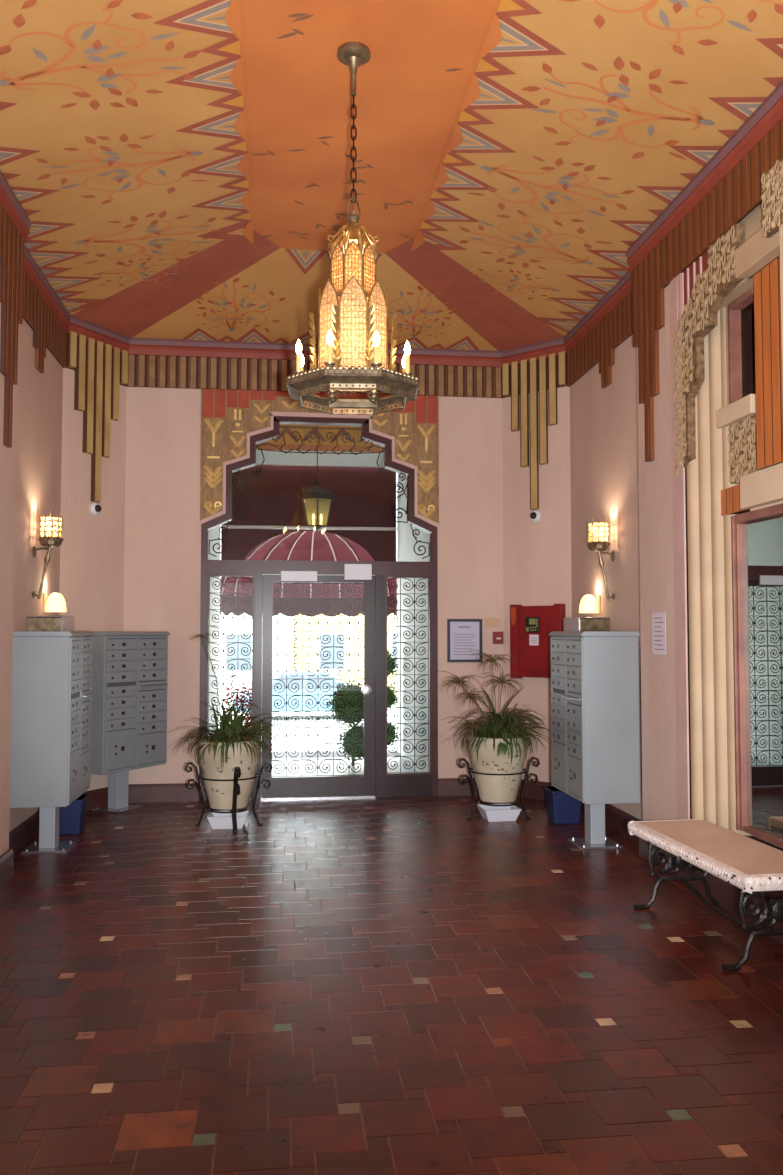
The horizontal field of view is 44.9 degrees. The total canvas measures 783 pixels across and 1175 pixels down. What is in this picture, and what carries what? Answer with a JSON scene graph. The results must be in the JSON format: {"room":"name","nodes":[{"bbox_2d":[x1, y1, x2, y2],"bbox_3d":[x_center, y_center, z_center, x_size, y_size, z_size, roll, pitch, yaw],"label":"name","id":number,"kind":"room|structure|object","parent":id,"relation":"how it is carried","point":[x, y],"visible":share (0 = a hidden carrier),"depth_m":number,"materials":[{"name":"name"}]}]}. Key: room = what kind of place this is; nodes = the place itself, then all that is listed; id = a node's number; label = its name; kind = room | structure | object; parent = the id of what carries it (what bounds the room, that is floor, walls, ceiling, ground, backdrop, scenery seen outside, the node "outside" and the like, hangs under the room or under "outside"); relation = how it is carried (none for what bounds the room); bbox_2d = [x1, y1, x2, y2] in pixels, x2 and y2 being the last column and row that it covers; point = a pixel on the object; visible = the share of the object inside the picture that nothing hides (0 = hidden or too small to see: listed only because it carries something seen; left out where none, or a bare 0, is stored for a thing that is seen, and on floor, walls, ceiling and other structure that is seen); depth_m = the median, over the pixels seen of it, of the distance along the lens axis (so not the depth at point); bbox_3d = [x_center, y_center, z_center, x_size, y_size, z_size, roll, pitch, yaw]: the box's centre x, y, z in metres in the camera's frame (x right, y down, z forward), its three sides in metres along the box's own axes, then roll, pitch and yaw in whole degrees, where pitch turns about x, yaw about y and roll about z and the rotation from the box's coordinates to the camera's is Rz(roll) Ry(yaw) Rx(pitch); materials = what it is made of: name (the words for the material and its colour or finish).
{"room":"apartment building lobby","nodes":[
{"label":"apartment building lobby","id":0,"kind":"room"},
{"bbox_2d":[0,303,62,855],"bbox_3d":[-2.205,-0.658,2.838,0.300,4.700,10.900,0,-3,-7],"label":"wall","id":1,"kind":"structure","parent":0,"point":[30,470],"depth_m":6.94,"materials":[{"name":"pink paint"}]},
{"bbox_2d":[0,849,13,885],"bbox_3d":[-1.916,1.560,1.725,0.030,0.165,8.830,0,-3,-7],"label":"baseboard","id":2,"kind":"structure","parent":1,"relation":"attached to","point":[6,859],"depth_m":5.95,"materials":[{"name":"brown wood"}]},
{"bbox_2d":[0,203,23,447],"bbox_3d":[-1.914,-1.794,1.881,0.031,1.420,8.833,0,-3,-7],"label":"trim","id":3,"kind":"structure","parent":1,"relation":"attached to","point":[11,241],"depth_m":5.96,"materials":[{"name":"red wood"}]},
{"bbox_2d":[9,810,38,854],"bbox_3d":[-2.706,1.810,7.053,0.030,0.165,1.950,0,-3,-7],"label":"baseboard","id":4,"kind":"structure","parent":1,"relation":"attached to","point":[21,835],"depth_m":6.91,"materials":[{"name":"brown wood"}]},
{"bbox_2d":[23,272,66,372],"bbox_3d":[-2.705,-1.968,7.229,0.031,0.570,1.953,0,-3,-7],"label":"trim","id":5,"kind":"structure","parent":1,"relation":"attached to","point":[48,332],"depth_m":7.32,"materials":[{"name":"red wood"}]},
{"bbox_2d":[32,511,63,598],"bbox_3d":[-2.607,-0.251,7.228,0.196,0.682,0.196,-2,-3,38],"label":"wall sconce","id":6,"kind":"object","parent":1,"relation":"attached to","point":[50,528],"visible":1,"depth_m":7.18,"materials":[{"name":"brown metal"}]},
{"bbox_2d":[26,616,74,630],"bbox_3d":[-2.605,0.405,7.247,0.262,0.370,0.430,0,-3,-7],"label":"wall box","id":7,"kind":"object","parent":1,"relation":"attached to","point":[34,623],"visible":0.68,"depth_m":7.06,"materials":[{"name":"beige stone"}]},
{"bbox_2d":[43,593,65,612],"bbox_3d":[-2.692,0.124,7.593,0.170,0.165,0.160,0,-3,-7],"label":"dome lamp","id":8,"kind":"object","parent":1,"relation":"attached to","point":[55,602],"visible":1,"depth_m":7.54,"materials":[{"name":"beige glass"}]},
{"bbox_2d":[59,368,126,790],"bbox_3d":[-2.723,-0.391,8.526,0.200,4.700,0.812,-2,-3,30],"label":"wall","id":9,"kind":"structure","parent":0,"point":[91,586],"depth_m":8.42,"materials":[{"name":"pink paint"}]},
{"bbox_2d":[83,787,107,810],"bbox_3d":[-2.645,1.871,8.345,0.030,0.165,0.760,-1,-3,28],"label":"baseboard","id":10,"kind":"structure","parent":9,"relation":"attached to","point":[98,797],"depth_m":8.39,"materials":[{"name":"brown wood"}]},
{"bbox_2d":[90,502,101,514],"bbox_3d":[-2.624,-0.704,8.455,0.076,0.120,0.120,-1,-3,28],"label":"security camera","id":11,"kind":"object","parent":9,"relation":"attached to","point":[95,508],"visible":1,"depth_m":8.43,"materials":[{"name":"white plastic"}]},
{"bbox_2d":[66,331,127,502],"bbox_3d":[-2.637,-1.488,8.499,0.045,1.450,0.760,-1,-3,28],"label":"trim","id":12,"kind":"structure","parent":9,"relation":"attached to","point":[100,370],"depth_m":8.47,"materials":[{"name":"brown metal"}]},
{"bbox_2d":[123,387,503,783],"bbox_3d":[-0.699,-0.365,9.079,3.720,4.700,0.140,0,-3,-7],"label":"wall","id":13,"kind":"structure","parent":0,"point":[162,543],"depth_m":8.90,"materials":[{"name":"pink paint"}]},
{"bbox_2d":[128,778,478,802],"bbox_3d":[-0.693,1.896,8.888,3.590,0.165,0.030,0,-3,-7],"label":"baseboard","id":14,"kind":"structure","parent":13,"relation":"attached to","point":[168,792],"depth_m":8.72,"materials":[{"name":"brown wood"}]},
{"bbox_2d":[126,355,501,397],"bbox_3d":[-0.693,-2.017,9.068,3.590,0.300,0.035,0,-3,-7],"label":"trim","id":15,"kind":"structure","parent":13,"relation":"attached to","point":[152,371],"depth_m":8.98,"materials":[{"name":"brown wood"}]},
{"bbox_2d":[199,416,437,800],"bbox_3d":[-0.673,0.181,9.009,2.240,3.606,0.195,0,-3,-7],"label":"door","id":16,"kind":"structure","parent":13,"relation":"in","point":[374,782],"depth_m":8.99,"materials":[{"name":"grey metal"}]},
{"bbox_2d":[205,574,254,737],"bbox_3d":[-1.513,0.826,8.904,0.445,1.905,0.080,0,-3,-7],"label":"window","id":17,"kind":"structure","parent":16,"relation":"attached to","point":[208,626],"depth_m":8.93,"materials":[{"name":"clear glass"}]},
{"bbox_2d":[281,571,316,580],"bbox_3d":[-0.872,-0.107,8.959,0.341,0.095,0.030,0,-3,-7],"label":"sign","id":18,"kind":"object","parent":16,"relation":"attached to","point":[285,575],"visible":1,"depth_m":8.94,"materials":[{"name":"white"}]},
{"bbox_2d":[272,582,363,776],"bbox_3d":[-0.699,0.869,9.026,0.897,1.836,0.019,0,-3,-7],"label":"grille","id":19,"kind":"object","parent":16,"relation":"attached to","point":[286,590],"depth_m":9.02,"materials":[{"name":"black metal"}]},
{"bbox_2d":[207,422,430,558],"bbox_3d":[-0.676,-0.912,9.085,2.130,1.325,0.036,0,-3,-7],"label":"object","id":20,"kind":"structure","parent":16,"relation":"attached to","point":[369,447],"depth_m":9.12,"materials":[{"name":"metal"}]},
{"bbox_2d":[344,564,371,579],"bbox_3d":[-0.319,-0.148,9.008,0.260,0.150,0.030,0,-3,-7],"label":"sign","id":21,"kind":"object","parent":16,"relation":"attached to","point":[351,571],"visible":1,"depth_m":8.99,"materials":[{"name":"white"}]},
{"bbox_2d":[385,575,431,774],"bbox_3d":[0.157,0.835,9.107,0.450,1.905,0.080,0,-3,-7],"label":"window","id":22,"kind":"structure","parent":16,"relation":"attached to","point":[429,577],"depth_m":9.12,"materials":[{"name":"clear glass"}]},
{"bbox_2d":[198,412,439,527],"bbox_3d":[-0.668,-1.123,9.028,2.296,1.080,0.042,0,-3,-7],"label":"trim","id":23,"kind":"structure","parent":13,"relation":"attached to","point":[279,414],"depth_m":9.03,"materials":[{"name":"pink paint"}]},
{"bbox_2d":[200,388,438,523],"bbox_3d":[-0.668,-1.243,9.035,2.266,1.250,0.050,0,-3,-7],"label":"trim","id":24,"kind":"structure","parent":13,"relation":"attached to","point":[227,416],"depth_m":9.00,"materials":[{"name":"gold ceramic"}]},
{"bbox_2d":[447,619,482,661],"bbox_3d":[0.706,0.511,9.126,0.340,0.415,0.025,0,-3,-7],"label":"picture frame","id":25,"kind":"object","parent":13,"relation":"attached to","point":[463,635],"visible":0.95,"depth_m":9.13,"materials":[{"name":"black"}]},
{"bbox_2d":[454,626,475,654],"bbox_3d":[0.706,0.511,9.130,0.220,0.275,0.002,0,-3,-7],"label":"print","id":26,"kind":"object","parent":25,"relation":"attached to","point":[464,636],"depth_m":9.13,"materials":[{"name":"grey paper"}]},
{"bbox_2d":[485,618,499,626],"bbox_3d":[0.978,0.338,9.175,0.146,0.085,0.010,0,-3,-7],"label":"placard","id":27,"kind":"object","parent":13,"relation":"attached to","point":[489,622],"visible":1,"depth_m":9.17,"materials":[{"name":"beige"}]},
{"bbox_2d":[493,632,502,643],"bbox_3d":[1.030,0.486,9.154,0.096,0.118,0.053,0,-3,-7],"label":"fire alarm","id":28,"kind":"object","parent":13,"relation":"attached to","point":[497,636],"visible":1,"depth_m":9.14,"materials":[{"name":"red metal"}]},
{"bbox_2d":[0,795,782,1174],"bbox_3d":[0.095,1.776,3.283,5.400,0.120,11.874,0,-3,-7],"label":"floor","id":29,"kind":"structure","parent":0,"point":[411,985],"depth_m":4.00,"materials":[{"name":"tile"}]},
{"bbox_2d":[10,631,94,853],"bbox_3d":[-2.458,1.102,6.890,0.454,1.565,0.799,0,-3,-7],"label":"mailbox","id":30,"kind":"object","parent":29,"relation":"on","point":[51,709],"visible":0.97,"depth_m":6.53,"materials":[{"name":"grey metal"}]},
{"bbox_2d":[59,794,89,834],"bbox_3d":[-2.521,1.774,7.395,0.270,0.270,0.260,0,-3,-7],"label":"recycling bin","id":31,"kind":"object","parent":29,"relation":"on","point":[72,817],"visible":0.53,"depth_m":7.29,"materials":[{"name":"blue plastic"}]},
{"bbox_2d":[91,631,169,812],"bbox_3d":[-2.398,1.173,8.396,0.454,1.565,0.799,-1,-3,28],"label":"mailbox","id":32,"kind":"object","parent":29,"relation":"on","point":[130,668],"visible":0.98,"depth_m":8.25,"materials":[{"name":"grey metal"}]},
{"bbox_2d":[207,810,248,828],"bbox_3d":[-1.310,1.869,7.619,0.310,0.100,0.270,0,-3,-4],"label":"drip tray","id":33,"kind":"object","parent":29,"relation":"on","point":[216,820],"visible":0.9,"depth_m":7.51,"materials":[{"name":"white"}]},
{"bbox_2d":[185,762,272,832],"bbox_3d":[-1.295,1.669,7.634,0.588,0.521,0.490,-2,-3,40],"label":"plant stand","id":34,"kind":"object","parent":29,"relation":"on","point":[237,772],"visible":0.93,"depth_m":7.62,"materials":[{"name":"black metal"}]},
{"bbox_2d":[167,633,289,809],"bbox_3d":[-1.298,1.073,7.701,0.912,1.399,0.927,-2,-3,37],"label":"potted plant","id":35,"kind":"object","parent":34,"relation":"on","point":[232,745],"visible":1,"depth_m":7.50,"materials":[{"name":"green plant"}]},
{"bbox_2d":[458,757,539,819],"bbox_3d":[0.917,1.683,7.930,0.547,0.522,0.550,-2,-3,34],"label":"plant stand","id":36,"kind":"object","parent":29,"relation":"on","point":[527,777],"visible":0.72,"depth_m":7.88,"materials":[{"name":"black metal"}]},
{"bbox_2d":[437,650,549,802],"bbox_3d":[0.899,1.156,7.998,0.976,1.260,0.960,-1,-3,16],"label":"potted plant","id":37,"kind":"object","parent":36,"relation":"on","point":[499,747],"visible":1,"depth_m":7.80,"materials":[{"name":"green plant"}]},
{"bbox_2d":[477,803,521,821],"bbox_3d":[0.895,1.883,7.917,0.311,0.100,0.270,0,-3,-10],"label":"drip tray","id":38,"kind":"object","parent":29,"relation":"on","point":[489,813],"visible":0.97,"depth_m":7.82,"materials":[{"name":"white ceramic"}]},
{"bbox_2d":[543,786,580,823],"bbox_3d":[1.417,1.793,7.814,0.270,0.270,0.260,0,-3,-7],"label":"recycling bin","id":39,"kind":"object","parent":29,"relation":"on","point":[562,808],"visible":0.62,"depth_m":7.71,"materials":[{"name":"blue plastic"}]},
{"bbox_2d":[549,631,639,848],"bbox_3d":[1.484,1.108,7.027,0.454,1.565,0.799,0,-3,-7],"label":"mailbox","id":40,"kind":"object","parent":29,"relation":"on","point":[595,736],"visible":1,"depth_m":6.67,"materials":[{"name":"grey metal"}]},
{"bbox_2d":[563,617,609,630],"bbox_3d":[1.625,0.436,7.902,0.262,0.370,0.430,0,-3,-7],"label":"wall box","id":41,"kind":"object","parent":40,"relation":"on","point":[575,623],"visible":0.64,"depth_m":7.72,"materials":[{"name":"brown metal"}]},
{"bbox_2d":[579,595,600,613],"bbox_3d":[1.663,0.142,7.981,0.170,0.165,0.160,0,-3,-7],"label":"dome lamp","id":42,"kind":"object","parent":41,"relation":"on","point":[588,603],"visible":1,"depth_m":7.93,"materials":[{"name":"beige glass"}]},
{"bbox_2d":[627,819,782,970],"bbox_3d":[1.724,1.575,4.953,0.560,0.468,1.317,0,-3,-9],"label":"stone bench","id":43,"kind":"object","parent":29,"relation":"on","point":[750,865],"visible":0.99,"depth_m":4.83,"materials":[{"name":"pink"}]},
{"bbox_2d":[0,0,782,350],"bbox_3d":[0.042,-2.823,3.514,5.100,0.510,11.703,0,-3,-7],"label":"ceiling","id":44,"kind":"structure","parent":0,"point":[178,169],"depth_m":5.69,"materials":[{"name":"paint"}]},
{"bbox_2d":[286,41,419,414],"bbox_3d":[-0.197,-1.869,4.894,0.671,1.848,0.668,0,-3,-2],"label":"chandelier","id":45,"kind":"object","parent":44,"relation":"hanging from","point":[352,305],"visible":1,"depth_m":4.76,"materials":[{"name":"brown metal"}]},
{"bbox_2d":[293,340,303,374],"bbox_3d":[-0.464,-1.138,4.736,0.060,0.208,0.060,0,-3,-7],"label":"candle","id":46,"kind":"object","parent":45,"relation":"on","point":[298,348],"depth_m":4.73,"materials":[{"name":"beige wax"}]},
{"bbox_2d":[300,353,303,371],"bbox_3d":[-0.473,-1.128,4.961,0.060,0.208,0.060,0,-3,-7],"label":"candle","id":47,"kind":"object","parent":45,"relation":"on","point":[302,358],"depth_m":4.95,"materials":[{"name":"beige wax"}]},
{"bbox_2d":[324,330,334,367],"bbox_3d":[-0.298,-1.145,4.584,0.060,0.208,0.060,0,-3,-7],"label":"candle","id":48,"kind":"object","parent":45,"relation":"on","point":[329,339],"depth_m":4.57,"materials":[{"name":"beige wax"}]},
{"bbox_2d":[327,389,336,399],"bbox_3d":[-0.320,-1.120,5.127,0.060,0.208,0.060,0,-3,-7],"label":"bulb","id":49,"kind":"object","parent":45,"relation":"on","point":[332,393],"depth_m":5.11,"materials":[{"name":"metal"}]},
{"bbox_2d":[369,390,378,399],"bbox_3d":[-0.095,-1.119,5.136,0.060,0.208,0.060,0,-3,-7],"label":"bulb","id":50,"kind":"object","parent":45,"relation":"on","point":[373,393],"depth_m":5.12,"materials":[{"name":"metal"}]},
{"bbox_2d":[371,330,381,368],"bbox_3d":[-0.073,-1.145,4.593,0.060,0.208,0.060,0,-3,-7],"label":"candle","id":51,"kind":"object","parent":45,"relation":"on","point":[376,339],"depth_m":4.58,"materials":[{"name":"beige wax"}]},
{"bbox_2d":[402,341,412,375],"bbox_3d":[0.080,-1.137,4.758,0.060,0.208,0.060,0,-3,-7],"label":"candle","id":52,"kind":"object","parent":45,"relation":"on","point":[407,349],"depth_m":4.75,"materials":[{"name":"beige wax"}]},
{"bbox_2d":[502,386,571,782],"bbox_3d":[1.433,-0.365,9.066,0.748,4.700,0.198,-2,-3,40],"label":"wall","id":53,"kind":"structure","parent":0,"point":[536,555],"depth_m":8.95,"materials":[{"name":"pink paint"}]},
{"bbox_2d":[0,81,782,367],"bbox_3d":[0.028,-2.526,3.450,4.540,0.190,11.400,0,-3,-7],"label":"trim","id":54,"kind":"structure","parent":53,"relation":"attached to","point":[769,113],"depth_m":7.88,"materials":[{"name":"red paint"}]},
{"bbox_2d":[517,779,551,799],"bbox_3d":[1.363,1.895,8.871,0.743,0.165,0.030,-2,-3,40],"label":"baseboard","id":55,"kind":"structure","parent":53,"relation":"attached to","point":[532,790],"depth_m":8.88,"materials":[{"name":"brown wood"}]},
{"bbox_2d":[502,351,566,509],"bbox_3d":[1.357,-1.464,9.022,0.743,1.450,0.045,-2,-3,40],"label":"trim","id":56,"kind":"structure","parent":53,"relation":"attached to","point":[522,382],"depth_m":9.01,"materials":[{"name":"brown metal"}]},
{"bbox_2d":[530,510,540,521],"bbox_3d":[1.348,-0.680,8.974,0.120,0.120,0.076,-2,-3,40],"label":"security camera","id":57,"kind":"object","parent":53,"relation":"attached to","point":[535,515],"visible":1,"depth_m":8.95,"materials":[{"name":"white plastic"}]},
{"bbox_2d":[510,604,565,678],"bbox_3d":[1.362,0.507,8.882,0.550,0.700,0.115,-2,-3,40],"label":"cabinet","id":58,"kind":"object","parent":53,"relation":"attached to","point":[530,626],"visible":0.86,"depth_m":8.87,"materials":[{"name":"red metal"}]},
{"bbox_2d":[570,284,781,847],"bbox_3d":[2.301,-0.630,3.436,0.290,4.700,11.000,0,-3,-7],"label":"wall","id":59,"kind":"structure","parent":0,"point":[611,478],"depth_m":7.17,"materials":[{"name":"pink paint"}]},
{"bbox_2d":[566,291,632,387],"bbox_3d":[1.764,-1.941,7.816,0.031,0.570,2.033,0,-3,-7],"label":"trim","id":60,"kind":"structure","parent":59,"relation":"attached to","point":[599,345],"depth_m":7.83,"materials":[{"name":"red wood"}]},
{"bbox_2d":[587,516,614,600],"bbox_3d":[1.673,-0.233,7.611,0.212,0.682,0.189,-1,-3,27],"label":"wall sconce","id":61,"kind":"object","parent":59,"relation":"attached to","point":[598,536],"visible":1,"depth_m":7.57,"materials":[{"name":"brown metal"}]},
{"bbox_2d":[581,802,641,842],"bbox_3d":[1.766,1.838,7.637,0.030,0.165,2.030,0,-3,-7],"label":"baseboard","id":62,"kind":"structure","parent":59,"relation":"attached to","point":[616,818],"depth_m":7.42,"materials":[{"name":"brown wood"}]},
{"bbox_2d":[652,612,665,654],"bbox_3d":[1.794,0.308,6.356,0.004,0.280,0.220,0,-3,-7],"label":"paper notice","id":63,"kind":"object","parent":59,"relation":"attached to","point":[658,619],"visible":1,"depth_m":6.34,"materials":[{"name":"white paper"}]},
{"bbox_2d":[654,617,663,649],"bbox_3d":[1.792,0.310,6.356,0.001,0.217,0.160,0,-3,-7],"label":"print","id":64,"kind":"object","parent":63,"relation":"attached to","point":[658,621],"depth_m":6.35,"materials":[{"name":"grey paper"}]},
{"bbox_2d":[676,251,706,327],"bbox_3d":[1.879,-1.813,5.901,0.065,0.395,0.500,0,-3,-7],"label":"trim","id":65,"kind":"structure","parent":59,"relation":"attached to","point":[688,276],"depth_m":5.91,"materials":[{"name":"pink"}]},
{"bbox_2d":[632,117,782,461],"bbox_3d":[2.271,-1.770,2.393,0.031,1.420,8.833,0,-3,-7],"label":"trim","id":66,"kind":"structure","parent":59,"relation":"attached to","point":[738,193],"depth_m":5.95,"materials":[{"name":"red wood"}]},
{"bbox_2d":[673,223,744,476],"bbox_3d":[1.893,-1.373,5.686,0.064,1.305,0.855,0,-3,-7],"label":"trim","id":67,"kind":"structure","parent":59,"relation":"attached to","point":[699,317],"depth_m":5.79,"materials":[{"name":"beige stone"}]},
{"bbox_2d":[670,273,750,834],"bbox_3d":[1.974,-0.084,5.882,0.262,3.840,0.460,0,-3,-7],"label":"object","id":68,"kind":"structure","parent":59,"relation":"attached to","point":[704,667],"depth_m":5.82,"materials":[{"name":"beige paint"}]},
{"bbox_2d":[639,837,782,944],"bbox_3d":[2.273,1.584,2.235,0.030,0.165,8.830,0,-3,-7],"label":"baseboard","id":69,"kind":"structure","parent":59,"relation":"attached to","point":[725,893],"depth_m":5.39,"materials":[{"name":"brown wood"}]},
{"bbox_2d":[721,485,749,515],"bbox_3d":[2.080,-0.520,5.616,0.120,0.155,0.334,0,-3,-7],"label":"trim","id":70,"kind":"structure","parent":59,"relation":"attached to","point":[730,497],"depth_m":5.63,"materials":[{"name":"brown wood"}]},
{"bbox_2d":[716,394,755,428],"bbox_3d":[2.076,-1.034,5.596,0.140,0.110,0.440,0,-3,-7],"label":"trim","id":71,"kind":"structure","parent":59,"relation":"attached to","point":[739,410],"depth_m":5.54,"materials":[{"name":"beige paint"}]},
{"bbox_2d":[727,287,755,403],"bbox_3d":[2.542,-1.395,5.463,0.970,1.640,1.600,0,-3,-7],"label":"window","id":72,"kind":"structure","parent":59,"relation":"in","point":[741,322],"depth_m":5.67,"materials":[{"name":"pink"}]},
{"bbox_2d":[727,415,759,483],"bbox_3d":[2.072,-0.805,5.596,0.064,0.378,0.403,0,-3,-7],"label":"trim","id":73,"kind":"structure","parent":59,"relation":"attached to","point":[742,439],"depth_m":5.55,"materials":[{"name":"beige stone"}]},
{"bbox_2d":[719,203,779,404],"bbox_3d":[2.074,-1.758,5.105,0.270,1.290,1.460,0,-3,-7],"label":"trim","id":74,"kind":"structure","parent":59,"relation":"attached to","point":[756,252],"depth_m":5.19,"materials":[{"name":"beige paint"}]},
{"bbox_2d":[731,503,782,847],"bbox_3d":[2.199,0.453,4.628,0.108,1.850,2.000,0,-3,-7],"label":"wall mirror","id":75,"kind":"object","parent":59,"relation":"attached to","point":[756,536],"visible":1,"depth_m":5.41,"materials":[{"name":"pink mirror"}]},
{"bbox_2d":[740,463,782,510],"bbox_3d":[2.197,-0.580,4.495,0.160,0.200,1.930,0,-3,-7],"label":"trim","id":76,"kind":"structure","parent":59,"relation":"attached to","point":[763,488],"depth_m":5.20,"materials":[{"name":"beige paint"}]},
{"bbox_2d":[743,835,782,899],"bbox_3d":[2.220,1.594,4.532,0.080,0.360,2.200,0,-3,-7],"label":"baseboard","id":77,"kind":"structure","parent":59,"relation":"attached to","point":[769,894],"depth_m":5.27,"materials":[{"name":"brown wood"}]},
{"bbox_2d":[754,256,782,469],"bbox_3d":[2.143,-1.204,4.844,0.190,1.080,0.784,0,-3,-7],"label":"trim","id":78,"kind":"structure","parent":59,"relation":"attached to","point":[767,297],"depth_m":5.08,"materials":[{"name":"brown wood"}]},
{"bbox_2d":[761,157,782,237],"bbox_3d":[1.970,-1.983,4.668,0.064,0.340,0.504,0,-3,-7],"label":"trim","id":79,"kind":"structure","parent":59,"relation":"attached to","point":[772,180],"depth_m":4.81,"materials":[{"name":"beige stone"}]},
{"bbox_2d":[779,224,782,396],"bbox_3d":[2.023,-1.253,4.546,0.100,1.150,0.410,0,-3,-7],"label":"trim","id":80,"kind":"structure","parent":59,"relation":"attached to","point":[781,225],"depth_m":4.74,"materials":[{"name":"orange wood"}]},
{"label":"outside","id":81,"kind":"structure","parent":0,"visible":0},
{"bbox_2d":[220,531,396,616],"bbox_3d":[-1.095,-0.203,13.158,2.500,1.200,1.360,0,-3,-7],"label":"awning","id":82,"kind":"object","parent":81,"point":[298,545],"visible":0.39,"depth_m":13.37,"materials":[{"name":"red fabric"}]},
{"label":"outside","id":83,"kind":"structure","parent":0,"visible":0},
{"bbox_2d":[256,424,383,467],"bbox_3d":[-1.003,-1.925,12.317,2.480,0.680,0.110,0,-3,-7],"label":"beam","id":84,"kind":"structure","parent":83,"point":[271,457],"depth_m":12.28,"materials":[{"name":"white paint"}]},
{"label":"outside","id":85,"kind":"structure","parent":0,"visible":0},
{"bbox_3d":[-0.880,-2.381,10.916,2.660,0.100,3.360,0,-3,-7],"label":"ceiling","id":86,"kind":"structure","parent":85,"visible":0},
{"bbox_2d":[301,425,333,531],"bbox_3d":[-0.834,-1.477,10.658,0.364,1.730,0.420,0,-3,-7],"label":"hanging lantern","id":87,"kind":"object","parent":86,"relation":"hanging from","point":[317,500],"visible":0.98,"depth_m":10.52,"materials":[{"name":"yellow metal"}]},
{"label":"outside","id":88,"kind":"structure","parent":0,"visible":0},
{"bbox_2d":[272,751,416,775],"bbox_3d":[-1.009,2.115,10.690,6.600,0.097,3.360,0,-3,-7],"label":"floor","id":89,"kind":"structure","parent":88,"point":[302,763],"depth_m":11.20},
{"bbox_2d":[220,686,261,749],"bbox_3d":[-1.894,1.702,11.982,0.551,0.891,0.329,0,-3,-7],"label":"flowering bush","id":90,"kind":"object","parent":89,"relation":"on","point":[235,689],"visible":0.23,"depth_m":11.98,"materials":[{"name":"red plant"}]},
{"bbox_2d":[327,679,363,765],"bbox_3d":[-0.457,1.570,11.050,0.606,1.020,0.602,0,-3,-7],"label":"topiary shrub","id":91,"kind":"object","parent":89,"relation":"on","point":[348,741],"visible":0.52,"depth_m":10.92,"materials":[{"name":"green plant"}]},
{"bbox_2d":[387,650,399,747],"bbox_3d":[-0.100,1.436,11.770,0.427,1.356,0.399,0,-3,-7],"label":"topiary shrub","id":92,"kind":"object","parent":89,"relation":"on","point":[389,738],"visible":0.22,"depth_m":11.70,"materials":[{"name":"green plant"}]},
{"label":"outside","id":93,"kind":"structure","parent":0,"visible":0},
{"bbox_2d":[208,525,220,733],"bbox_3d":[-2.105,-0.143,10.612,0.180,4.400,3.260,0,-3,-7],"label":"wall","id":94,"kind":"structure","parent":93,"point":[214,533],"depth_m":11.06,"materials":[{"name":"glass"}]},
{"bbox_2d":[221,465,396,560],"bbox_3d":[-1.065,-0.881,12.361,2.280,1.440,0.054,0,-3,-7],"label":"awning","id":95,"kind":"object","parent":94,"relation":"attached to","point":[360,514],"visible":0.7,"depth_m":12.39,"materials":[{"name":"red fabric"}]},
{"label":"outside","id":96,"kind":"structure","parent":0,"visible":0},
{"bbox_2d":[397,473,429,771],"bbox_3d":[0.357,-0.129,10.911,0.180,4.400,3.260,0,-3,-7],"label":"wall","id":97,"kind":"structure","parent":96,"point":[406,541],"depth_m":11.12,"materials":[{"name":"white paint"}]},
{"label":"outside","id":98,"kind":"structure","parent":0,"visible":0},
{"bbox_2d":[219,698,396,751],"bbox_3d":[-3.417,3.898,27.921,28.000,0.150,31.440,0,-3,-7],"label":"street","id":99,"kind":"structure","parent":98,"point":[299,747],"depth_m":24.18,"materials":[{"name":"white"}]},
{"bbox_2d":[219,535,275,698],"bbox_3d":[-10.104,1.044,37.486,11.200,6.450,5.120,0,-3,-7],"label":"building","id":100,"kind":"structure","parent":99,"relation":"on","point":[237,655],"depth_m":35.46,"materials":[{"name":"white"}]},
{"bbox_2d":[233,670,360,712],"bbox_3d":[-2.489,3.140,27.787,4.200,1.364,1.640,0,-3,-7],"label":"parked car","id":101,"kind":"object","parent":99,"relation":"on","point":[317,693],"visible":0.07,"depth_m":26.99,"materials":[{"name":"blue paint"}]},
{"bbox_2d":[293,557,396,694],"bbox_3d":[0.199,1.649,39.721,8.700,5.450,5.120,0,-3,-7],"label":"building","id":102,"kind":"structure","parent":99,"relation":"on","point":[336,618],"depth_m":36.92,"materials":[{"name":"white"}]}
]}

